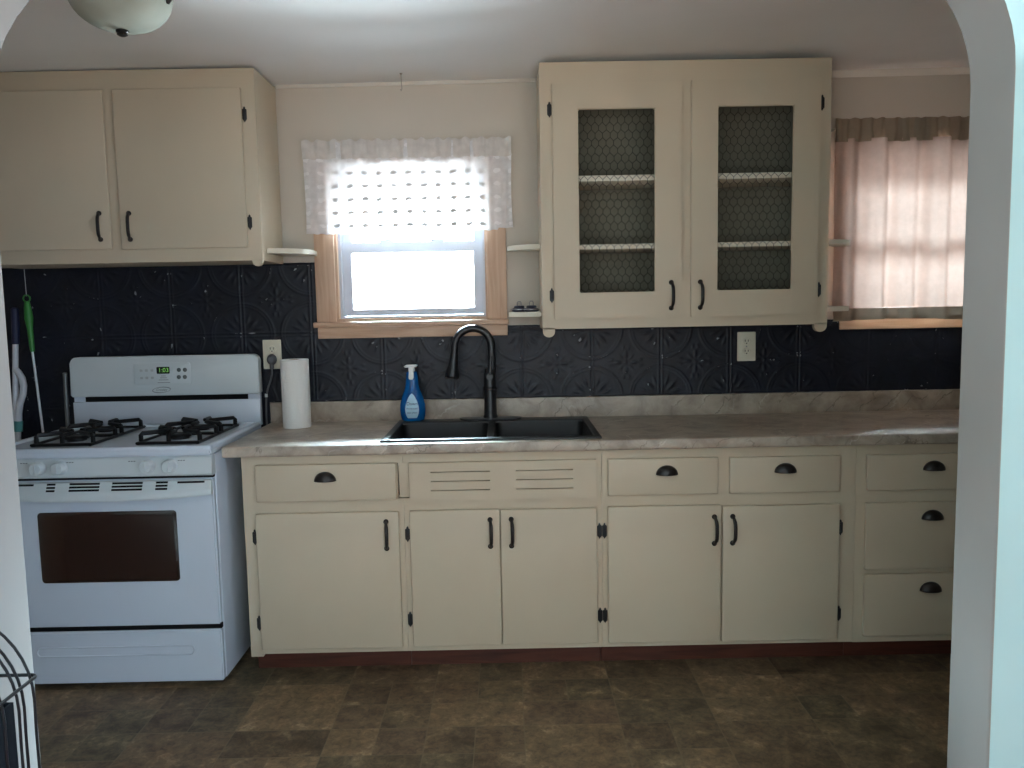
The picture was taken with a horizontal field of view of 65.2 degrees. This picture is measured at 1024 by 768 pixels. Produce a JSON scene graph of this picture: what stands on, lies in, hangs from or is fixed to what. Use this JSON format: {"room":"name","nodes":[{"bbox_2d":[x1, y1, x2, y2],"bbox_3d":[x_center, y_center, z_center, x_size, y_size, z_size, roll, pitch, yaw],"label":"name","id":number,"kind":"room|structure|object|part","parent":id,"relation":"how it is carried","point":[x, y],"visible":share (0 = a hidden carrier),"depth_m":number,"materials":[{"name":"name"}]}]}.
{"room":"kitchen","nodes":[
{"label":"kitchen","id":0,"kind":"room"},
{"bbox_2d":[0,0,969,85],"bbox_3d":[0.015,-1.213,2.437,4.500,0.118,1.750,-1,6,0],"label":"ceiling","id":1,"kind":"structure","parent":0,"point":[288,42],"depth_m":2.77,"materials":[{"name":"paint"}]},
{"bbox_2d":[68,0,173,36],"bbox_3d":[-1.083,-1.048,2.240,0.297,0.152,0.287,-1,6,0],"label":"ceiling light","id":2,"kind":"object","parent":1,"relation":"attached to","point":[124,18],"visible":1,"depth_m":2.19,"materials":[{"name":"white glass"}]},
{"bbox_2d":[35,646,950,767],"bbox_3d":[0.059,1.118,2.680,4.700,0.060,2.025,-1,6,0],"label":"floor","id":3,"kind":"structure","parent":0,"point":[855,711],"depth_m":2.63,"materials":[{"name":"tile"}]},
{"bbox_2d":[11,307,26,440],"bbox_3d":[-2.089,0.373,3.322,0.180,1.377,0.168,-1,6,0],"label":"mop","id":4,"kind":"object","parent":3,"relation":"on","point":[18,396],"visible":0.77,"depth_m":3.33,"materials":[{"name":"white plastic"}]},
{"bbox_2d":[62,372,69,426],"bbox_3d":[-1.873,0.499,3.406,0.019,1.101,0.037,4,7,40],"label":"metal pole","id":5,"kind":"object","parent":3,"relation":"on","point":[65,379],"visible":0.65,"depth_m":3.36,"materials":[{"name":"grey metal"}]},
{"bbox_2d":[15,354,262,683],"bbox_3d":[-1.439,0.490,3.102,0.794,1.163,0.653,-1,6,0],"label":"gas range","id":6,"kind":"object","parent":3,"relation":"on","point":[132,510],"visible":0.97,"depth_m":2.85,"materials":[{"name":"white metal"}]},
{"bbox_3d":[-1.646,0.294,2.769,0.050,0.050,0.030,-1,6,0],"label":"knob","id":7,"kind":"part","parent":6,"relation":"part of","materials":[{"name":"white plastic"}]},
{"bbox_3d":[-1.572,0.293,2.769,0.050,0.050,0.030,-1,6,0],"label":"knob","id":8,"kind":"part","parent":6,"relation":"part of","materials":[{"name":"white plastic"}]},
{"bbox_2d":[52,435,101,442],"bbox_3d":[-1.616,0.203,2.973,0.174,0.021,0.174,-1,6,0],"label":"burner","id":9,"kind":"object","parent":6,"relation":"on","point":[61,438],"depth_m":2.95,"materials":[{"name":"metal"}]},
{"bbox_3d":[-1.421,0.575,2.822,0.466,0.235,0.001,-1,6,0],"label":"pane","id":10,"kind":"part","parent":6,"relation":"part of","materials":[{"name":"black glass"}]},
{"bbox_2d":[95,426,127,433],"bbox_3d":[-1.618,0.182,3.187,0.162,0.021,0.162,-1,6,0],"label":"burner","id":11,"kind":"object","parent":6,"relation":"on","point":[125,427],"depth_m":3.16,"materials":[{"name":"metal"}]},
{"bbox_3d":[-1.440,0.376,2.784,0.782,0.068,0.040,-1,6,0],"label":"handle","id":12,"kind":"part","parent":6,"relation":"part of","materials":[{"name":"white plastic"}]},
{"bbox_3d":[-1.416,0.956,2.861,0.566,0.038,0.003,-1,6,0],"label":"finger pull","id":13,"kind":"part","parent":6,"relation":"part of","materials":[{"name":"white metal"}]},
{"bbox_3d":[-1.442,0.289,2.803,0.790,0.072,0.039,-1,6,0],"label":"control panel","id":14,"kind":"part","parent":6,"relation":"part of","materials":[{"name":"white plastic"}]},
{"bbox_3d":[-1.436,0.600,2.840,0.784,0.532,0.026,-1,6,0],"label":"oven door","id":15,"kind":"part","parent":6,"relation":"part of","materials":[{"name":"white metal"}]},
{"bbox_3d":[-1.429,0.978,2.877,0.784,0.192,0.026,-1,6,0],"label":"storage drawer","id":16,"kind":"part","parent":6,"relation":"part of","materials":[{"name":"white metal"}]},
{"bbox_2d":[15,422,260,458],"bbox_3d":[-1.444,0.210,3.063,0.794,0.033,0.580,-1,6,0],"label":"cooktop","id":17,"kind":"object","parent":6,"relation":"in","point":[121,443],"depth_m":2.87,"materials":[{"name":"white metal"}]},
{"bbox_3d":[-1.267,0.287,2.771,0.050,0.050,0.030,-1,6,0],"label":"knob","id":18,"kind":"part","parent":6,"relation":"part of","materials":[{"name":"white plastic"}]},
{"bbox_3d":[-1.456,-0.043,3.333,0.235,0.093,0.005,-1,6,0],"label":"clock panel","id":19,"kind":"part","parent":6,"relation":"part of","materials":[{"name":"white plastic"}]},
{"bbox_3d":[-1.190,0.286,2.771,0.050,0.050,0.030,-1,6,0],"label":"knob","id":20,"kind":"part","parent":6,"relation":"part of","materials":[{"name":"white plastic"}]},
{"bbox_2d":[155,433,204,440],"bbox_3d":[-1.235,0.196,2.975,0.174,0.021,0.174,-1,6,0],"label":"burner","id":21,"kind":"object","parent":6,"relation":"on","point":[167,436],"depth_m":2.95,"materials":[{"name":"metal"}]},
{"bbox_2d":[180,424,218,431],"bbox_3d":[-1.237,0.175,3.188,0.162,0.021,0.162,-1,6,0],"label":"burner","id":22,"kind":"object","parent":6,"relation":"on","point":[208,429],"depth_m":3.17,"materials":[{"name":"metal"}]},
{"bbox_2d":[213,449,250,676],"bbox_3d":[-1.437,0.633,3.148,0.790,0.824,0.578,-1,6,0],"label":"panel","id":23,"kind":"object","parent":6,"relation":"in","point":[228,489],"depth_m":2.97,"materials":[{"name":"white metal"}]},
{"bbox_2d":[265,354,276,424],"bbox_3d":[-1.023,0.052,3.399,0.058,0.360,0.027,-1,6,0],"label":"power cord","id":24,"kind":"object","parent":6,"relation":"attached to","point":[271,359],"visible":0.97,"depth_m":3.39,"materials":[{"name":"grey rubber"}]},
{"bbox_2d":[241,454,411,667],"bbox_3d":[-0.677,0.638,3.169,0.578,0.826,0.623,-1,6,0],"label":"base cabinet","id":25,"kind":"object","parent":3,"relation":"on","point":[325,535],"visible":0.98,"depth_m":2.89,"materials":[{"name":"beige paint"}]},
{"bbox_3d":[-0.668,0.331,2.845,0.080,0.034,0.026,-1,6,0],"label":"cup pull","id":26,"kind":"part","parent":25,"relation":"part of","materials":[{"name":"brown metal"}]},
{"bbox_3d":[-0.666,0.353,2.868,0.503,0.134,0.015,-1,6,0],"label":"drawer","id":27,"kind":"part","parent":25,"relation":"part of","materials":[{"name":"beige paint"}]},
{"bbox_3d":[-0.660,0.715,2.903,0.515,0.507,0.015,-1,6,0],"label":"door","id":28,"kind":"part","parent":25,"relation":"part of","materials":[{"name":"beige paint"}]},
{"bbox_3d":[-0.452,0.545,2.864,0.020,0.116,0.032,-1,6,0],"label":"handle","id":29,"kind":"part","parent":25,"relation":"part of","materials":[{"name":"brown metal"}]},
{"bbox_2d":[398,450,602,664],"bbox_3d":[-0.039,0.625,3.172,0.731,0.826,0.623,-1,6,0],"label":"base cabinet","id":30,"kind":"object","parent":3,"relation":"on","point":[504,549],"visible":1,"depth_m":2.89,"materials":[{"name":"beige paint"}]},
{"bbox_3d":[-0.203,0.704,2.905,0.324,0.506,0.015,-1,6,0],"label":"door","id":31,"kind":"part","parent":30,"relation":"part of","materials":[{"name":"beige paint"}]},
{"bbox_3d":[-0.078,0.538,2.866,0.020,0.116,0.032,-1,6,0],"label":"handle","id":32,"kind":"part","parent":30,"relation":"part of","materials":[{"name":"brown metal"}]},
{"bbox_3d":[-0.002,0.537,2.866,0.020,0.116,0.032,-1,6,0],"label":"handle","id":33,"kind":"part","parent":30,"relation":"part of","materials":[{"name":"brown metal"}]},
{"bbox_3d":[0.136,0.699,2.907,0.348,0.503,0.015,-1,6,0],"label":"door","id":34,"kind":"part","parent":30,"relation":"part of","materials":[{"name":"beige paint"}]},
{"bbox_2d":[600,445,856,660],"bbox_3d":[0.786,0.610,3.176,0.918,0.826,0.623,-1,6,0],"label":"base cabinet","id":35,"kind":"object","parent":3,"relation":"on","point":[707,553],"visible":0.99,"depth_m":2.90,"materials":[{"name":"beige paint"}]},
{"bbox_3d":[0.542,0.332,2.873,0.396,0.134,0.015,-1,6,0],"label":"drawer","id":36,"kind":"part","parent":35,"relation":"part of","materials":[{"name":"beige paint"}]},
{"bbox_3d":[0.553,0.691,2.909,0.409,0.509,0.015,-1,6,0],"label":"door","id":37,"kind":"part","parent":35,"relation":"part of","materials":[{"name":"beige paint"}]},
{"bbox_3d":[0.555,0.309,2.850,0.080,0.034,0.026,-1,6,0],"label":"cup pull","id":38,"kind":"part","parent":35,"relation":"part of","materials":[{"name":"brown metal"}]},
{"bbox_3d":[0.730,0.528,2.870,0.020,0.116,0.032,-1,6,0],"label":"handle","id":39,"kind":"part","parent":35,"relation":"part of","materials":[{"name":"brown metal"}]},
{"bbox_3d":[0.796,0.527,2.870,0.020,0.116,0.032,-1,6,0],"label":"handle","id":40,"kind":"part","parent":35,"relation":"part of","materials":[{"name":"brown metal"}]},
{"bbox_3d":[0.975,0.688,2.912,0.423,0.506,0.015,-1,6,0],"label":"door","id":41,"kind":"part","parent":35,"relation":"part of","materials":[{"name":"beige paint"}]},
{"bbox_3d":[0.980,0.324,2.876,0.397,0.132,0.015,-1,6,0],"label":"drawer","id":42,"kind":"part","parent":35,"relation":"part of","materials":[{"name":"beige paint"}]},
{"bbox_3d":[0.980,0.300,2.852,0.080,0.034,0.026,-1,6,0],"label":"cup pull","id":43,"kind":"part","parent":35,"relation":"part of","materials":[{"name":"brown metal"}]},
{"bbox_2d":[843,443,957,655],"bbox_3d":[1.767,0.591,3.180,1.040,0.826,0.623,-1,6,0],"label":"base cabinet","id":44,"kind":"object","parent":3,"relation":"on","point":[905,494],"visible":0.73,"depth_m":2.90,"materials":[{"name":"beige paint"}]},
{"bbox_2d":[222,389,959,457],"bbox_3d":[0.628,0.139,3.133,3.312,0.124,0.612,-1,6,0],"label":"countertop","id":45,"kind":"structure","parent":44,"relation":"on","point":[891,417],"depth_m":3.21,"materials":[{"name":"laminate"}]},
{"bbox_2d":[280,358,311,428],"bbox_3d":[-0.883,0.038,3.268,0.113,0.278,0.113,-1,6,0],"label":"paper towel roll","id":46,"kind":"object","parent":45,"relation":"on","point":[295,381],"visible":1,"depth_m":3.22,"materials":[{"name":"white paper"}]},
{"bbox_2d":[445,325,521,420],"bbox_3d":[-0.120,-0.049,3.313,0.315,0.395,0.080,-1,6,0],"label":"faucet","id":47,"kind":"object","parent":45,"relation":"on","point":[452,372],"visible":1,"depth_m":3.30,"materials":[{"name":"metal"}]},
{"bbox_3d":[-0.161,-0.146,3.307,0.187,0.200,0.033,-1,6,-4],"label":"spout","id":48,"kind":"part","parent":47,"relation":"part of","materials":[{"name":"black metal"}]},
{"bbox_3d":[-0.092,-0.067,3.285,0.028,0.101,0.029,-1,6,0],"label":"lever","id":49,"kind":"part","parent":47,"relation":"part of","materials":[{"name":"black metal"}]},
{"bbox_3d":[-0.089,0.143,3.341,0.260,0.007,0.060,-1,6,0],"label":"deck plate","id":50,"kind":"part","parent":47,"relation":"part of","materials":[{"name":"black metal"}]},
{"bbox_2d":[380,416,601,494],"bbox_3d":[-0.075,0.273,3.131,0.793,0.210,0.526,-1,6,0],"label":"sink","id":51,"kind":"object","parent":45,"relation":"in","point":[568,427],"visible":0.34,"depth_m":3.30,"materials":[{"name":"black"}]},
{"bbox_2d":[400,364,425,420],"bbox_3d":[-0.415,0.036,3.330,0.107,0.234,0.064,-1,6,0],"label":"soap bottle","id":52,"kind":"object","parent":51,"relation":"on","point":[412,405],"visible":1,"depth_m":3.31,"materials":[{"name":"blue plastic"}]},
{"bbox_3d":[-0.269,0.283,3.107,0.365,0.201,0.418,-1,6,0],"label":"bowl","id":53,"kind":"part","parent":51,"relation":"part of","materials":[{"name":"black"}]},
{"bbox_3d":[0.115,0.276,3.109,0.372,0.201,0.418,-1,6,0],"label":"bowl","id":54,"kind":"part","parent":51,"relation":"part of","materials":[{"name":"black"}]},
{"bbox_3d":[1.523,0.804,2.927,0.478,0.234,0.015,-1,6,0],"label":"drawer","id":55,"kind":"part","parent":44,"relation":"part of","materials":[{"name":"beige paint"}]},
{"bbox_3d":[1.518,0.547,2.901,0.479,0.247,0.015,-1,6,0],"label":"drawer","id":56,"kind":"part","parent":44,"relation":"part of","materials":[{"name":"beige paint"}]},
{"bbox_3d":[1.514,0.314,2.878,0.478,0.131,0.015,-1,6,0],"label":"drawer","id":57,"kind":"part","parent":44,"relation":"part of","materials":[{"name":"beige paint"}]},
{"bbox_3d":[1.524,0.737,2.899,0.080,0.034,0.026,-1,6,0],"label":"cup pull","id":58,"kind":"part","parent":44,"relation":"part of","materials":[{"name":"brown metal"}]},
{"bbox_3d":[1.517,0.471,2.873,0.080,0.034,0.026,-1,6,0],"label":"cup pull","id":59,"kind":"part","parent":44,"relation":"part of","materials":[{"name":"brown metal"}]},
{"bbox_3d":[1.514,0.292,2.855,0.080,0.034,0.026,-1,6,0],"label":"cup pull","id":60,"kind":"part","parent":44,"relation":"part of","materials":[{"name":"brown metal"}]},
{"bbox_2d":[0,0,1023,767],"bbox_3d":[-0.008,-0.036,1.601,5.600,2.450,0.145,-1,6,0],"label":"wall","id":61,"kind":"structure","parent":0,"point":[986,722],"depth_m":1.60,"materials":[{"name":"paint"}]},
{"bbox_2d":[270,74,970,414],"bbox_3d":[0.031,-0.159,3.476,4.700,2.326,0.112,-1,6,0],"label":"wall","id":62,"kind":"structure","parent":0,"point":[487,110],"depth_m":3.33,"materials":[{"name":"paint"}]},
{"bbox_2d":[0,68,316,268],"bbox_3d":[-1.444,-0.825,3.163,1.245,0.740,0.336,-1,6,0],"label":"upper cabinet","id":63,"kind":"object","parent":62,"relation":"attached to","point":[149,167],"visible":1,"depth_m":3.03,"materials":[{"name":"beige paint"}]},
{"bbox_2d":[22,269,43,432],"bbox_3d":[-1.971,0.137,3.353,0.099,1.236,0.058,4,8,44],"label":"duster","id":64,"kind":"object","parent":63,"relation":"hanging from","point":[28,315],"visible":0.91,"depth_m":3.33,"materials":[{"name":"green plastic"}]},
{"bbox_3d":[-1.975,0.227,3.363,0.056,0.736,0.011,2,7,32],"label":"rod","id":65,"kind":"part","parent":64,"relation":"part of","materials":[{"name":"white plastic"}]},
{"bbox_3d":[-1.775,-0.806,3.034,0.480,0.592,0.013,-1,6,0],"label":"door","id":66,"kind":"part","parent":63,"relation":"part of","materials":[{"name":"beige paint"}]},
{"bbox_3d":[-1.570,-0.599,3.032,0.020,0.116,0.032,-1,6,0],"label":"handle","id":67,"kind":"part","parent":63,"relation":"part of","materials":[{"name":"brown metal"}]},
{"bbox_3d":[-1.457,-0.599,3.033,0.020,0.116,0.032,-1,6,0],"label":"handle","id":68,"kind":"part","parent":63,"relation":"part of","materials":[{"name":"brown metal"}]},
{"bbox_3d":[-1.257,-0.815,3.036,0.482,0.595,0.013,-1,6,0],"label":"door","id":69,"kind":"part","parent":63,"relation":"part of","materials":[{"name":"beige paint"}]},
{"bbox_2d":[267,248,316,256],"bbox_3d":[-0.888,-0.535,3.250,0.146,0.020,0.226,-1,6,0],"label":"shelf","id":70,"kind":"object","parent":63,"relation":"attached to","point":[271,252],"depth_m":3.19,"materials":[{"name":"beige paint"}]},
{"bbox_2d":[275,78,535,88],"bbox_3d":[-0.438,-1.240,3.300,1.071,0.019,0.020,-1,6,0],"label":"trim","id":71,"kind":"structure","parent":62,"relation":"attached to","point":[520,79],"depth_m":3.30,"materials":[{"name":"white paint"}]},
{"bbox_2d":[313,228,508,338],"bbox_3d":[-0.431,-0.593,3.409,0.824,0.781,0.152,-1,6,0],"label":"window","id":72,"kind":"structure","parent":62,"relation":"in","point":[337,318],"depth_m":3.38,"materials":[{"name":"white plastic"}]},
{"bbox_3d":[-0.789,-0.615,3.351,0.083,0.711,0.010,-1,6,0],"label":"casing","id":73,"kind":"part","parent":72,"relation":"part of","materials":[{"name":"brown wood"}]},
{"bbox_2d":[301,136,512,234],"bbox_3d":[-0.429,-0.818,3.311,0.863,0.387,0.055,-1,6,0],"label":"lace valance","id":74,"kind":"object","parent":72,"relation":"hanging from","point":[377,186],"visible":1,"depth_m":3.30,"materials":[{"name":"white fabric"}]},
{"bbox_3d":[-0.431,-0.738,3.454,0.601,0.304,0.026,-1,6,0],"label":"sash","id":75,"kind":"part","parent":72,"relation":"part of","materials":[{"name":"white plastic"}]},
{"bbox_3d":[-0.425,-0.455,3.453,0.601,0.314,0.026,-1,6,0],"label":"sash","id":76,"kind":"part","parent":72,"relation":"part of","materials":[{"name":"clear glass"}]},
{"bbox_3d":[-0.067,-0.629,3.354,0.083,0.711,0.010,-1,6,0],"label":"casing","id":77,"kind":"part","parent":72,"relation":"part of","materials":[{"name":"brown wood"}]},
{"bbox_2d":[2,262,961,439],"bbox_3d":[0.036,0.235,3.452,4.490,1.538,0.010,-1,6,0],"label":"backsplash","id":78,"kind":"structure","parent":62,"relation":"attached to","point":[209,309],"depth_m":3.41,"materials":[{"name":"black tile"}]},
{"bbox_2d":[262,340,281,368],"bbox_3d":[-1.018,-0.126,3.399,0.078,0.124,0.007,-1,6,0],"label":"wall outlet","id":79,"kind":"object","parent":78,"relation":"attached to","point":[269,346],"visible":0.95,"depth_m":3.40,"materials":[{"name":"plastic"}]},
{"bbox_2d":[268,346,275,352],"bbox_3d":[-1.019,-0.147,3.395,0.035,0.030,0.002,-1,6,0],"label":"receptacle","id":80,"kind":"object","parent":79,"relation":"attached to","point":[271,349],"depth_m":3.39,"materials":[{"name":"beige plastic"}]},
{"bbox_2d":[737,332,755,360],"bbox_3d":[0.999,-0.160,3.409,0.078,0.124,0.007,-1,6,0],"label":"wall outlet","id":81,"kind":"object","parent":78,"relation":"attached to","point":[746,341],"visible":1,"depth_m":3.41,"materials":[{"name":"plastic"}]},
{"bbox_2d":[742,338,750,344],"bbox_3d":[0.999,-0.181,3.405,0.035,0.030,0.002,-1,6,0],"label":"receptacle","id":82,"kind":"object","parent":81,"relation":"attached to","point":[745,341],"depth_m":3.40,"materials":[{"name":"beige plastic"}]},
{"bbox_2d":[742,348,750,354],"bbox_3d":[1.000,-0.138,3.409,0.035,0.030,0.002,-1,6,0],"label":"receptacle","id":83,"kind":"object","parent":81,"relation":"attached to","point":[745,351],"depth_m":3.41,"materials":[{"name":"beige plastic"}]},
{"bbox_2d":[507,57,849,336],"bbox_3d":[0.668,-0.719,3.187,1.382,1.036,0.338,-1,6,0],"label":"upper cabinet","id":84,"kind":"object","parent":62,"relation":"attached to","point":[672,193],"visible":1,"depth_m":3.08,"materials":[{"name":"beige paint"}]},
{"bbox_2d":[511,301,524,311],"bbox_3d":[0.030,-0.324,3.344,0.069,0.045,0.069,-1,6,0],"label":"strainer","id":85,"kind":"object","parent":84,"relation":"on","point":[517,308],"visible":0.88,"depth_m":3.32,"materials":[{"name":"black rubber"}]},
{"bbox_2d":[512,308,524,311],"bbox_3d":[0.030,-0.309,3.345,0.064,0.016,0.064,-1,6,0],"label":"basket","id":86,"kind":"object","parent":85,"relation":"on","point":[514,309],"depth_m":3.32,"materials":[{"name":"blue metal"}]},
{"bbox_2d":[507,244,539,251],"bbox_3d":[0.046,-0.560,3.296,0.133,0.019,0.142,-1,6,0],"label":"shelf","id":87,"kind":"object","parent":84,"relation":"attached to","point":[527,247],"depth_m":3.25,"materials":[{"name":"beige paint"}]},
{"bbox_2d":[508,312,540,316],"bbox_3d":[0.051,-0.289,3.323,0.133,0.020,0.142,-1,6,0],"label":"shelf","id":88,"kind":"object","parent":84,"relation":"attached to","point":[510,314],"depth_m":3.27,"materials":[{"name":"beige paint"}]},
{"bbox_2d":[523,301,539,311],"bbox_3d":[0.080,-0.322,3.314,0.069,0.045,0.069,-1,6,0],"label":"strainer","id":89,"kind":"object","parent":84,"relation":"on","point":[530,308],"visible":1,"depth_m":3.29,"materials":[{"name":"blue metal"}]},
{"bbox_2d":[524,308,538,311],"bbox_3d":[0.081,-0.307,3.315,0.064,0.016,0.064,-1,6,0],"label":"basket","id":90,"kind":"object","parent":89,"relation":"on","point":[526,309],"depth_m":3.29,"materials":[{"name":"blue metal"}]},
{"bbox_3d":[0.403,-0.695,3.058,0.492,0.886,0.015,-1,6,0],"label":"door","id":91,"kind":"part","parent":84,"relation":"part of","materials":[{"name":"beige paint"}]},
{"bbox_3d":[0.615,-0.341,3.070,0.020,0.116,0.032,-1,6,0],"label":"handle","id":92,"kind":"part","parent":84,"relation":"part of","materials":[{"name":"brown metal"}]},
{"bbox_2d":[579,241,790,252],"bbox_3d":[0.667,-0.552,3.234,1.070,0.019,0.239,-1,6,0],"label":"shelf","id":93,"kind":"object","parent":84,"relation":"attached to","point":[589,248],"depth_m":3.15,"materials":[{"name":"beige paint"}]},
{"bbox_2d":[579,172,791,189],"bbox_3d":[0.662,-0.812,3.209,1.070,0.022,0.239,-1,6,0],"label":"shelf","id":94,"kind":"object","parent":84,"relation":"attached to","point":[640,183],"depth_m":3.15,"materials":[{"name":"beige paint"}]},
{"bbox_3d":[0.727,-0.343,3.071,0.020,0.116,0.032,-1,6,0],"label":"handle","id":95,"kind":"part","parent":84,"relation":"part of","materials":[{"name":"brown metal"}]},
{"bbox_3d":[0.930,-0.708,3.060,0.490,0.891,0.015,-1,6,0],"label":"door","id":96,"kind":"part","parent":84,"relation":"part of","materials":[{"name":"beige paint"}]},
{"bbox_2d":[827,306,848,310],"bbox_3d":[1.297,-0.303,3.222,0.141,0.019,0.158,-1,6,0],"label":"shelf","id":97,"kind":"object","parent":84,"relation":"attached to","point":[829,308],"depth_m":3.15,"materials":[{"name":"beige paint"}]},
{"bbox_2d":[829,239,849,246],"bbox_3d":[1.292,-0.564,3.197,0.141,0.018,0.158,-1,6,0],"label":"shelf","id":98,"kind":"object","parent":84,"relation":"attached to","point":[832,242],"depth_m":3.14,"materials":[{"name":"beige paint"}]},
{"bbox_2d":[831,116,969,321],"bbox_3d":[1.760,-0.680,3.330,0.866,0.837,0.096,-1,6,0],"label":"curtain","id":99,"kind":"object","parent":62,"relation":"hanging from","point":[900,184],"visible":0.73,"depth_m":3.31,"materials":[{"name":"beige fabric"}]},
{"bbox_2d":[839,307,962,329],"bbox_3d":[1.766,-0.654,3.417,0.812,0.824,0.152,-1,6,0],"label":"window sill","id":100,"kind":"structure","parent":62,"relation":"in","point":[900,323],"depth_m":3.40,"materials":[{"name":"brown wood"}]},
{"bbox_2d":[832,67,969,77],"bbox_3d":[1.735,-1.293,3.309,1.047,0.034,0.020,-1,6,0],"label":"trim","id":101,"kind":"structure","parent":62,"relation":"attached to","point":[939,70],"depth_m":3.30,"materials":[{"name":"white paint"}]},
{"bbox_3d":[0.028,1.406,-0.231,5.600,0.060,3.825,-1,6,0],"label":"floor","id":102,"kind":"structure","parent":0,"visible":0},
{"bbox_2d":[0,631,40,767],"bbox_3d":[-0.993,0.827,1.302,0.313,0.830,0.313,-1,6,0],"label":"wire rack","id":103,"kind":"object","parent":102,"relation":"on","point":[8,741],"visible":1,"depth_m":1.39,"materials":[{"name":"black metal"}]}
]}

